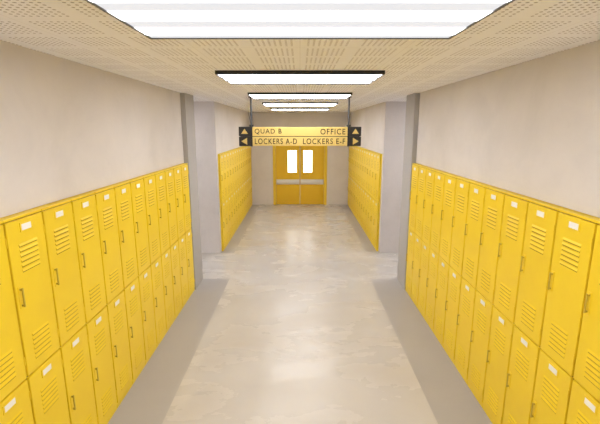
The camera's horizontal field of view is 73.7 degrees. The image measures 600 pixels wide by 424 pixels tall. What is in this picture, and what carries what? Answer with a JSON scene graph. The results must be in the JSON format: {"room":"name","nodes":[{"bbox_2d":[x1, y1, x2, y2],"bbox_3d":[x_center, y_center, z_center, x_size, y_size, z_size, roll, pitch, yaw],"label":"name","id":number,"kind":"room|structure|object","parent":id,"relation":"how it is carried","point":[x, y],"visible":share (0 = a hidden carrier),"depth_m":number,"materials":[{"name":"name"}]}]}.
{"room":"school corridor","nodes":[
{"label":"school corridor","id":0,"kind":"room"},
{"bbox_2d":[0,40,183,217],"bbox_3d":[-1.800,0.750,0.856,0.500,2.710,9.368,0,12,0],"label":"wall","id":1,"kind":"structure","parent":0,"point":[68,128],"depth_m":2.73,"materials":[{"name":"paint"}]},
{"bbox_2d":[180,93,202,289],"bbox_3d":[-1.770,-0.258,5.654,0.560,2.710,0.428,0,12,0],"label":"trim","id":2,"kind":"structure","parent":1,"relation":"attached to","point":[186,100],"depth_m":5.54,"materials":[{"name":"paint"}]},
{"bbox_2d":[194,101,248,252],"bbox_3d":[-3.035,-1.056,9.455,3.130,2.710,4.760,0,12,0],"label":"wall","id":3,"kind":"structure","parent":0,"point":[217,125],"depth_m":7.21,"materials":[{"name":"paint"}]},
{"bbox_2d":[108,204,491,423],"bbox_3d":[0.000,1.438,4.466,9.400,0.120,16.350,0,12,0],"label":"floor","id":4,"kind":"structure","parent":0,"point":[299,319],"depth_m":4.28,"materials":[{"name":"tile"}]},
{"bbox_2d":[0,221,33,423],"bbox_3d":[-1.630,0.960,2.058,0.300,1.806,0.305,0,12,0],"label":"locker","id":5,"kind":"object","parent":4,"relation":"on","point":[15,397],"visible":1,"depth_m":2.07,"materials":[{"name":"yellow metal"}]},
{"bbox_2d":[0,209,69,423],"bbox_3d":[-1.630,0.896,2.360,0.300,1.806,0.305,0,12,0],"label":"locker","id":6,"kind":"object","parent":4,"relation":"on","point":[24,231],"visible":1,"depth_m":2.28,"materials":[{"name":"yellow metal"}]},
{"bbox_2d":[32,199,97,423],"bbox_3d":[-1.630,0.833,2.663,0.300,1.806,0.305,0,12,0],"label":"locker","id":7,"kind":"object","parent":4,"relation":"on","point":[57,216],"visible":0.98,"depth_m":2.62,"materials":[{"name":"yellow metal"}]},
{"bbox_2d":[65,192,116,423],"bbox_3d":[-1.630,0.769,2.965,0.300,1.806,0.305,0,12,0],"label":"locker","id":8,"kind":"object","parent":4,"relation":"on","point":[84,207],"visible":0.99,"depth_m":2.93,"materials":[{"name":"yellow metal"}]},
{"bbox_2d":[88,186,132,407],"bbox_3d":[-1.630,0.706,3.267,0.300,1.806,0.305,0,12,0],"label":"locker","id":9,"kind":"object","parent":4,"relation":"on","point":[105,199],"visible":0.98,"depth_m":3.23,"materials":[{"name":"yellow metal"}]},
{"bbox_2d":[108,181,145,383],"bbox_3d":[-1.630,0.642,3.570,0.300,1.806,0.305,0,12,0],"label":"locker","id":10,"kind":"object","parent":4,"relation":"on","point":[122,190],"visible":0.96,"depth_m":3.54,"materials":[{"name":"yellow metal"}]},
{"bbox_2d":[125,177,156,363],"bbox_3d":[-1.630,0.579,3.872,0.300,1.806,0.305,0,12,0],"label":"locker","id":11,"kind":"object","parent":4,"relation":"on","point":[137,187],"visible":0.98,"depth_m":3.83,"materials":[{"name":"yellow metal"}]},
{"bbox_2d":[138,173,165,346],"bbox_3d":[-1.630,0.515,4.175,0.300,1.806,0.305,0,12,0],"label":"locker","id":12,"kind":"object","parent":4,"relation":"on","point":[149,179],"visible":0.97,"depth_m":4.15,"materials":[{"name":"yellow metal"}]},
{"bbox_2d":[152,170,174,332],"bbox_3d":[-1.630,0.452,4.477,0.300,1.806,0.305,0,12,0],"label":"locker","id":13,"kind":"object","parent":4,"relation":"on","point":[160,180],"visible":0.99,"depth_m":4.46,"materials":[{"name":"yellow metal"}]},
{"bbox_2d":[162,168,181,318],"bbox_3d":[-1.630,0.388,4.779,0.300,1.806,0.305,0,12,0],"label":"locker","id":14,"kind":"object","parent":4,"relation":"on","point":[169,173],"visible":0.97,"depth_m":4.74,"materials":[{"name":"yellow metal"}]},
{"bbox_2d":[168,165,188,307],"bbox_3d":[-1.630,0.325,5.082,0.300,1.806,0.305,0,12,0],"label":"locker","id":15,"kind":"object","parent":4,"relation":"on","point":[181,240],"visible":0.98,"depth_m":5.06,"materials":[{"name":"yellow metal"}]},
{"bbox_2d":[178,163,194,297],"bbox_3d":[-1.630,0.261,5.384,0.300,1.806,0.305,0,12,0],"label":"locker","id":16,"kind":"object","parent":4,"relation":"on","point":[184,167],"visible":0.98,"depth_m":5.37,"materials":[{"name":"yellow metal"}]},
{"bbox_2d":[218,153,226,250],"bbox_3d":[-1.560,-0.179,7.477,0.300,1.806,0.305,0,12,0],"label":"locker","id":17,"kind":"object","parent":4,"relation":"on","point":[220,155],"visible":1,"depth_m":7.38,"materials":[{"name":"yellow metal"}]},
{"bbox_2d":[223,152,228,245],"bbox_3d":[-1.560,-0.242,7.780,0.300,1.806,0.305,0,12,0],"label":"locker","id":18,"kind":"object","parent":4,"relation":"on","point":[224,153],"visible":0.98,"depth_m":7.78,"materials":[{"name":"yellow metal"}]},
{"bbox_2d":[226,151,231,241],"bbox_3d":[-1.560,-0.306,8.082,0.300,1.806,0.305,0,12,0],"label":"locker","id":19,"kind":"object","parent":4,"relation":"on","point":[227,152],"visible":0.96,"depth_m":8.09,"materials":[{"name":"yellow metal"}]},
{"bbox_2d":[229,150,233,236],"bbox_3d":[-1.560,-0.369,8.385,0.300,1.806,0.305,0,12,0],"label":"locker","id":20,"kind":"object","parent":4,"relation":"on","point":[230,153],"visible":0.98,"depth_m":8.35,"materials":[{"name":"yellow metal"}]},
{"bbox_2d":[231,150,236,232],"bbox_3d":[-1.560,-0.433,8.687,0.300,1.806,0.305,0,12,0],"label":"locker","id":21,"kind":"object","parent":4,"relation":"on","point":[232,151],"visible":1,"depth_m":8.65,"materials":[{"name":"yellow metal"}]},
{"bbox_2d":[232,149,238,229],"bbox_3d":[-1.560,-0.496,8.989,0.300,1.806,0.305,0,12,0],"label":"locker","id":22,"kind":"object","parent":4,"relation":"on","point":[234,150],"visible":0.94,"depth_m":9.01,"materials":[{"name":"yellow metal"}]},
{"bbox_2d":[235,148,240,226],"bbox_3d":[-1.560,-0.560,9.292,0.300,1.806,0.305,0,12,0],"label":"locker","id":23,"kind":"object","parent":4,"relation":"on","point":[237,153],"visible":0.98,"depth_m":9.30,"materials":[{"name":"yellow metal"}]},
{"bbox_2d":[238,148,241,223],"bbox_3d":[-1.560,-0.623,9.594,0.300,1.806,0.305,0,12,0],"label":"locker","id":24,"kind":"object","parent":4,"relation":"on","point":[240,188],"visible":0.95,"depth_m":9.61,"materials":[{"name":"yellow metal"}]},
{"bbox_2d":[238,147,243,220],"bbox_3d":[-1.560,-0.687,9.897,0.300,1.806,0.305,0,12,0],"label":"locker","id":25,"kind":"object","parent":4,"relation":"on","point":[238,147],"visible":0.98,"depth_m":9.93,"materials":[{"name":"yellow metal"}]},
{"bbox_2d":[242,146,245,216],"bbox_3d":[-1.560,-0.750,10.199,0.300,1.806,0.305,0,12,0],"label":"locker","id":26,"kind":"object","parent":4,"relation":"on","point":[242,146],"visible":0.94,"depth_m":10.12,"materials":[{"name":"yellow metal"}]},
{"bbox_2d":[244,146,246,215],"bbox_3d":[-1.560,-0.814,10.502,0.300,1.806,0.305,0,12,0],"label":"locker","id":27,"kind":"object","parent":4,"relation":"on","point":[244,146],"visible":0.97,"depth_m":10.50,"materials":[{"name":"yellow metal"}]},
{"bbox_2d":[245,146,248,212],"bbox_3d":[-1.560,-0.877,10.804,0.300,1.806,0.305,0,12,0],"label":"locker","id":28,"kind":"object","parent":4,"relation":"on","point":[245,146],"visible":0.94,"depth_m":10.76,"materials":[{"name":"yellow metal"}]},
{"bbox_2d":[247,146,249,210],"bbox_3d":[-1.560,-0.941,11.106,0.300,1.806,0.305,0,12,0],"label":"locker","id":29,"kind":"object","parent":4,"relation":"on","point":[247,146],"visible":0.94,"depth_m":11.11,"materials":[{"name":"yellow metal"}]},
{"bbox_2d":[248,146,250,207],"bbox_3d":[-1.560,-1.004,11.409,0.300,1.806,0.305,0,12,0],"label":"locker","id":30,"kind":"object","parent":4,"relation":"on","point":[248,146],"visible":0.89,"depth_m":11.33,"materials":[{"name":"yellow metal"}]},
{"bbox_2d":[250,146,252,205],"bbox_3d":[-1.560,-1.068,11.711,0.300,1.806,0.305,0,12,0],"label":"locker","id":31,"kind":"object","parent":4,"relation":"on","point":[250,146],"visible":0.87,"depth_m":11.78,"materials":[{"name":"yellow metal"}]},
{"bbox_2d":[347,146,349,205],"bbox_3d":[1.560,-1.068,11.711,0.300,1.806,0.305,0,12,0],"label":"locker","id":32,"kind":"object","parent":4,"relation":"on","point":[349,146],"visible":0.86,"depth_m":11.78,"materials":[{"name":"yellow metal"}]},
{"bbox_2d":[349,146,351,207],"bbox_3d":[1.560,-1.004,11.409,0.300,1.806,0.305,0,12,0],"label":"locker","id":33,"kind":"object","parent":4,"relation":"on","point":[350,146],"visible":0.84,"depth_m":11.33,"materials":[{"name":"yellow metal"}]},
{"bbox_2d":[350,146,352,210],"bbox_3d":[1.560,-0.941,11.106,0.300,1.806,0.305,0,12,0],"label":"locker","id":34,"kind":"object","parent":4,"relation":"on","point":[352,146],"visible":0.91,"depth_m":11.11,"materials":[{"name":"yellow metal"}]},
{"bbox_2d":[351,146,354,212],"bbox_3d":[1.560,-0.877,10.804,0.300,1.806,0.305,0,12,0],"label":"locker","id":35,"kind":"object","parent":4,"relation":"on","point":[353,146],"visible":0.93,"depth_m":10.74,"materials":[{"name":"yellow metal"}]},
{"bbox_2d":[353,146,355,215],"bbox_3d":[1.560,-0.814,10.502,0.300,1.806,0.305,0,12,0],"label":"locker","id":36,"kind":"object","parent":4,"relation":"on","point":[355,146],"visible":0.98,"depth_m":10.50,"materials":[{"name":"yellow metal"}]},
{"bbox_2d":[354,146,357,216],"bbox_3d":[1.560,-0.750,10.199,0.300,1.806,0.305,0,12,0],"label":"locker","id":37,"kind":"object","parent":4,"relation":"on","point":[356,162],"visible":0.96,"depth_m":10.12,"materials":[{"name":"yellow metal"}]},
{"bbox_2d":[356,147,361,220],"bbox_3d":[1.560,-0.687,9.897,0.300,1.806,0.305,0,12,0],"label":"locker","id":38,"kind":"object","parent":4,"relation":"on","point":[358,147],"visible":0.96,"depth_m":9.93,"materials":[{"name":"yellow metal"}]},
{"bbox_2d":[358,148,361,223],"bbox_3d":[1.560,-0.623,9.594,0.300,1.806,0.305,0,12,0],"label":"locker","id":39,"kind":"object","parent":4,"relation":"on","point":[360,148],"visible":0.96,"depth_m":9.61,"materials":[{"name":"yellow metal"}]},
{"bbox_2d":[359,148,364,226],"bbox_3d":[1.560,-0.560,9.292,0.300,1.806,0.305,0,12,0],"label":"locker","id":40,"kind":"object","parent":4,"relation":"on","point":[362,160],"visible":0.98,"depth_m":9.30,"materials":[{"name":"yellow metal"}]},
{"bbox_2d":[361,149,367,229],"bbox_3d":[1.560,-0.496,8.989,0.300,1.806,0.305,0,12,0],"label":"locker","id":41,"kind":"object","parent":4,"relation":"on","point":[365,150],"visible":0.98,"depth_m":9.00,"materials":[{"name":"yellow metal"}]},
{"bbox_2d":[363,150,368,232],"bbox_3d":[1.560,-0.433,8.687,0.300,1.806,0.305,0,12,0],"label":"locker","id":42,"kind":"object","parent":4,"relation":"on","point":[367,151],"visible":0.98,"depth_m":8.71,"materials":[{"name":"yellow metal"}]},
{"bbox_2d":[366,150,370,236],"bbox_3d":[1.560,-0.369,8.385,0.300,1.806,0.305,0,12,0],"label":"locker","id":43,"kind":"object","parent":4,"relation":"on","point":[369,153],"visible":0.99,"depth_m":8.35,"materials":[{"name":"yellow metal"}]},
{"bbox_2d":[368,151,373,241],"bbox_3d":[1.560,-0.306,8.082,0.300,1.806,0.305,0,12,0],"label":"locker","id":44,"kind":"object","parent":4,"relation":"on","point":[372,152],"visible":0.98,"depth_m":8.09,"materials":[{"name":"yellow metal"}]},
{"bbox_2d":[371,152,376,245],"bbox_3d":[1.560,-0.242,7.780,0.300,1.806,0.305,0,12,0],"label":"locker","id":45,"kind":"object","parent":4,"relation":"on","point":[375,153],"visible":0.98,"depth_m":7.78,"materials":[{"name":"yellow metal"}]},
{"bbox_2d":[373,153,381,250],"bbox_3d":[1.560,-0.179,7.477,0.300,1.806,0.305,0,12,0],"label":"locker","id":46,"kind":"object","parent":4,"relation":"on","point":[378,174],"visible":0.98,"depth_m":7.38,"materials":[{"name":"yellow metal"}]},
{"bbox_2d":[405,163,421,297],"bbox_3d":[1.630,0.261,5.384,0.300,1.806,0.305,0,12,0],"label":"locker","id":47,"kind":"object","parent":4,"relation":"on","point":[415,167],"visible":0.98,"depth_m":5.38,"materials":[{"name":"yellow metal"}]},
{"bbox_2d":[411,165,431,307],"bbox_3d":[1.630,0.325,5.082,0.300,1.806,0.305,0,12,0],"label":"locker","id":48,"kind":"object","parent":4,"relation":"on","point":[420,197],"visible":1,"depth_m":5.06,"materials":[{"name":"yellow metal"}]},
{"bbox_2d":[418,168,437,318],"bbox_3d":[1.630,0.388,4.779,0.300,1.806,0.305,0,12,0],"label":"locker","id":49,"kind":"object","parent":4,"relation":"on","point":[430,173],"visible":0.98,"depth_m":4.74,"materials":[{"name":"yellow metal"}]},
{"bbox_2d":[425,170,447,332],"bbox_3d":[1.630,0.452,4.477,0.300,1.806,0.305,0,12,0],"label":"locker","id":50,"kind":"object","parent":4,"relation":"on","point":[437,205],"visible":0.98,"depth_m":4.46,"materials":[{"name":"yellow metal"}]},
{"bbox_2d":[434,173,461,346],"bbox_3d":[1.630,0.515,4.175,0.300,1.806,0.305,0,12,0],"label":"locker","id":51,"kind":"object","parent":4,"relation":"on","point":[447,212],"visible":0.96,"depth_m":4.15,"materials":[{"name":"yellow metal"}]},
{"bbox_2d":[443,177,474,363],"bbox_3d":[1.630,0.579,3.872,0.300,1.806,0.305,0,12,0],"label":"locker","id":52,"kind":"object","parent":4,"relation":"on","point":[459,219],"visible":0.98,"depth_m":3.85,"materials":[{"name":"yellow metal"}]},
{"bbox_2d":[454,181,491,383],"bbox_3d":[1.630,0.642,3.570,0.300,1.806,0.305,0,12,0],"label":"locker","id":53,"kind":"object","parent":4,"relation":"on","point":[473,227],"visible":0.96,"depth_m":3.54,"materials":[{"name":"yellow metal"}]},
{"bbox_2d":[467,186,511,407],"bbox_3d":[1.630,0.706,3.267,0.300,1.806,0.305,0,12,0],"label":"locker","id":54,"kind":"object","parent":4,"relation":"on","point":[490,236],"visible":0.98,"depth_m":3.23,"materials":[{"name":"yellow metal"}]},
{"bbox_2d":[483,192,534,423],"bbox_3d":[1.630,0.769,2.965,0.300,1.806,0.305,0,12,0],"label":"locker","id":55,"kind":"object","parent":4,"relation":"on","point":[510,249],"visible":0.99,"depth_m":2.92,"materials":[{"name":"yellow metal"}]},
{"bbox_2d":[502,199,567,423],"bbox_3d":[1.630,0.833,2.663,0.300,1.806,0.305,0,12,0],"label":"locker","id":56,"kind":"object","parent":4,"relation":"on","point":[542,216],"visible":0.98,"depth_m":2.60,"materials":[{"name":"yellow metal"}]},
{"bbox_2d":[530,209,599,423],"bbox_3d":[1.630,0.896,2.360,0.300,1.806,0.305,0,12,0],"label":"locker","id":57,"kind":"object","parent":4,"relation":"on","point":[575,235],"visible":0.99,"depth_m":2.29,"materials":[{"name":"yellow metal"}]},
{"bbox_2d":[566,221,599,423],"bbox_3d":[1.630,0.960,2.058,0.300,1.806,0.305,0,12,0],"label":"locker","id":58,"kind":"object","parent":4,"relation":"on","point":[584,404],"visible":1,"depth_m":2.07,"materials":[{"name":"yellow metal"}]},
{"bbox_2d":[0,0,599,111],"bbox_3d":[0.000,-1.332,3.884,9.400,0.120,16.350,0,12,0],"label":"ceiling","id":59,"kind":"structure","parent":0,"point":[78,31],"depth_m":2.38,"materials":[{"name":"tile"}]},
{"bbox_2d":[239,97,360,146],"bbox_3d":[0.000,-1.326,5.883,1.800,0.713,0.090,0,12,0],"label":"directional sign","id":60,"kind":"object","parent":59,"relation":"hanging from","point":[251,136],"visible":1,"depth_m":5.88,"materials":[{"name":"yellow metal"}]},
{"bbox_2d":[85,0,514,38],"bbox_3d":[0.000,-0.760,1.531,1.430,0.029,0.770,0,12,0],"label":"ceiling light","id":61,"kind":"object","parent":59,"relation":"attached to","point":[154,19],"depth_m":1.55,"materials":[{"name":"white plastic"}]},
{"bbox_2d":[215,70,384,84],"bbox_3d":[0.000,-1.180,3.528,1.340,0.029,0.770,0,12,0],"label":"ceiling light","id":62,"kind":"object","parent":59,"relation":"attached to","point":[234,77],"depth_m":3.39,"materials":[{"name":"white plastic"}]},
{"bbox_2d":[248,93,351,98],"bbox_3d":[0.000,-1.593,5.495,1.340,0.029,0.770,0,12,0],"label":"ceiling light","id":63,"kind":"object","parent":59,"relation":"attached to","point":[254,95],"depth_m":5.27,"materials":[{"name":"white plastic"}]},
{"bbox_2d":[262,102,337,105],"bbox_3d":[0.000,-2.006,7.462,1.340,0.029,0.770,0,12,0],"label":"ceiling light","id":64,"kind":"object","parent":59,"relation":"attached to","point":[264,103],"depth_m":7.09,"materials":[{"name":"white plastic"}]},
{"bbox_2d":[270,108,329,110],"bbox_3d":[0.000,-2.419,9.429,1.340,0.029,0.770,0,12,0],"label":"ceiling light","id":65,"kind":"object","parent":59,"relation":"attached to","point":[273,109],"depth_m":9.26,"materials":[{"name":"white plastic"}]},
{"bbox_2d":[249,112,350,204],"bbox_3d":[0.000,-1.560,11.857,4.100,2.710,0.150,0,12,0],"label":"wall","id":66,"kind":"structure","parent":0,"point":[261,156],"depth_m":11.77,"materials":[{"name":"paint"}]},
{"bbox_2d":[276,146,299,203],"bbox_3d":[-0.357,-1.192,11.881,0.703,1.963,0.105,0,12,0],"label":"leaf","id":67,"kind":"object","parent":66,"relation":"attached to","point":[287,183],"visible":0.88,"depth_m":11.92,"materials":[{"name":"yellow paint"}]},
{"bbox_2d":[288,150,296,171],"bbox_3d":[-0.230,-1.496,11.845,0.260,0.650,0.010,0,12,0],"label":"pane","id":68,"kind":"object","parent":67,"relation":"attached to","point":[292,154],"visible":1,"depth_m":11.84,"materials":[{"name":"white glass"}]},
{"bbox_2d":[273,146,326,204],"bbox_3d":[0.000,-1.239,11.907,1.600,2.059,0.165,0,12,0],"label":"frame","id":69,"kind":"object","parent":66,"relation":"attached to","point":[274,147],"visible":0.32,"depth_m":11.86,"materials":[{"name":"paint"}]},
{"bbox_2d":[300,146,323,203],"bbox_3d":[0.357,-1.192,11.881,0.703,1.963,0.105,0,12,0],"label":"leaf","id":70,"kind":"object","parent":66,"relation":"attached to","point":[311,183],"visible":0.88,"depth_m":11.92,"materials":[{"name":"yellow paint"}]},
{"bbox_2d":[303,150,311,171],"bbox_3d":[0.230,-1.496,11.845,0.260,0.650,0.010,0,12,0],"label":"pane","id":71,"kind":"object","parent":70,"relation":"attached to","point":[307,154],"visible":1,"depth_m":11.84,"materials":[{"name":"white glass"}]},
{"bbox_2d":[351,101,405,252],"bbox_3d":[3.035,-1.056,9.455,3.130,2.710,4.760,0,12,0],"label":"wall","id":72,"kind":"structure","parent":0,"point":[382,125],"depth_m":7.21,"materials":[{"name":"paint"}]},
{"bbox_2d":[416,40,599,217],"bbox_3d":[1.800,0.750,0.856,0.500,2.710,9.368,0,12,0],"label":"wall","id":73,"kind":"structure","parent":0,"point":[531,128],"depth_m":2.73,"materials":[{"name":"paint"}]},
{"bbox_2d":[397,93,419,289],"bbox_3d":[1.770,-0.258,5.654,0.560,2.710,0.428,0,12,0],"label":"trim","id":74,"kind":"structure","parent":73,"relation":"attached to","point":[413,100],"depth_m":5.54,"materials":[{"name":"paint"}]}
]}

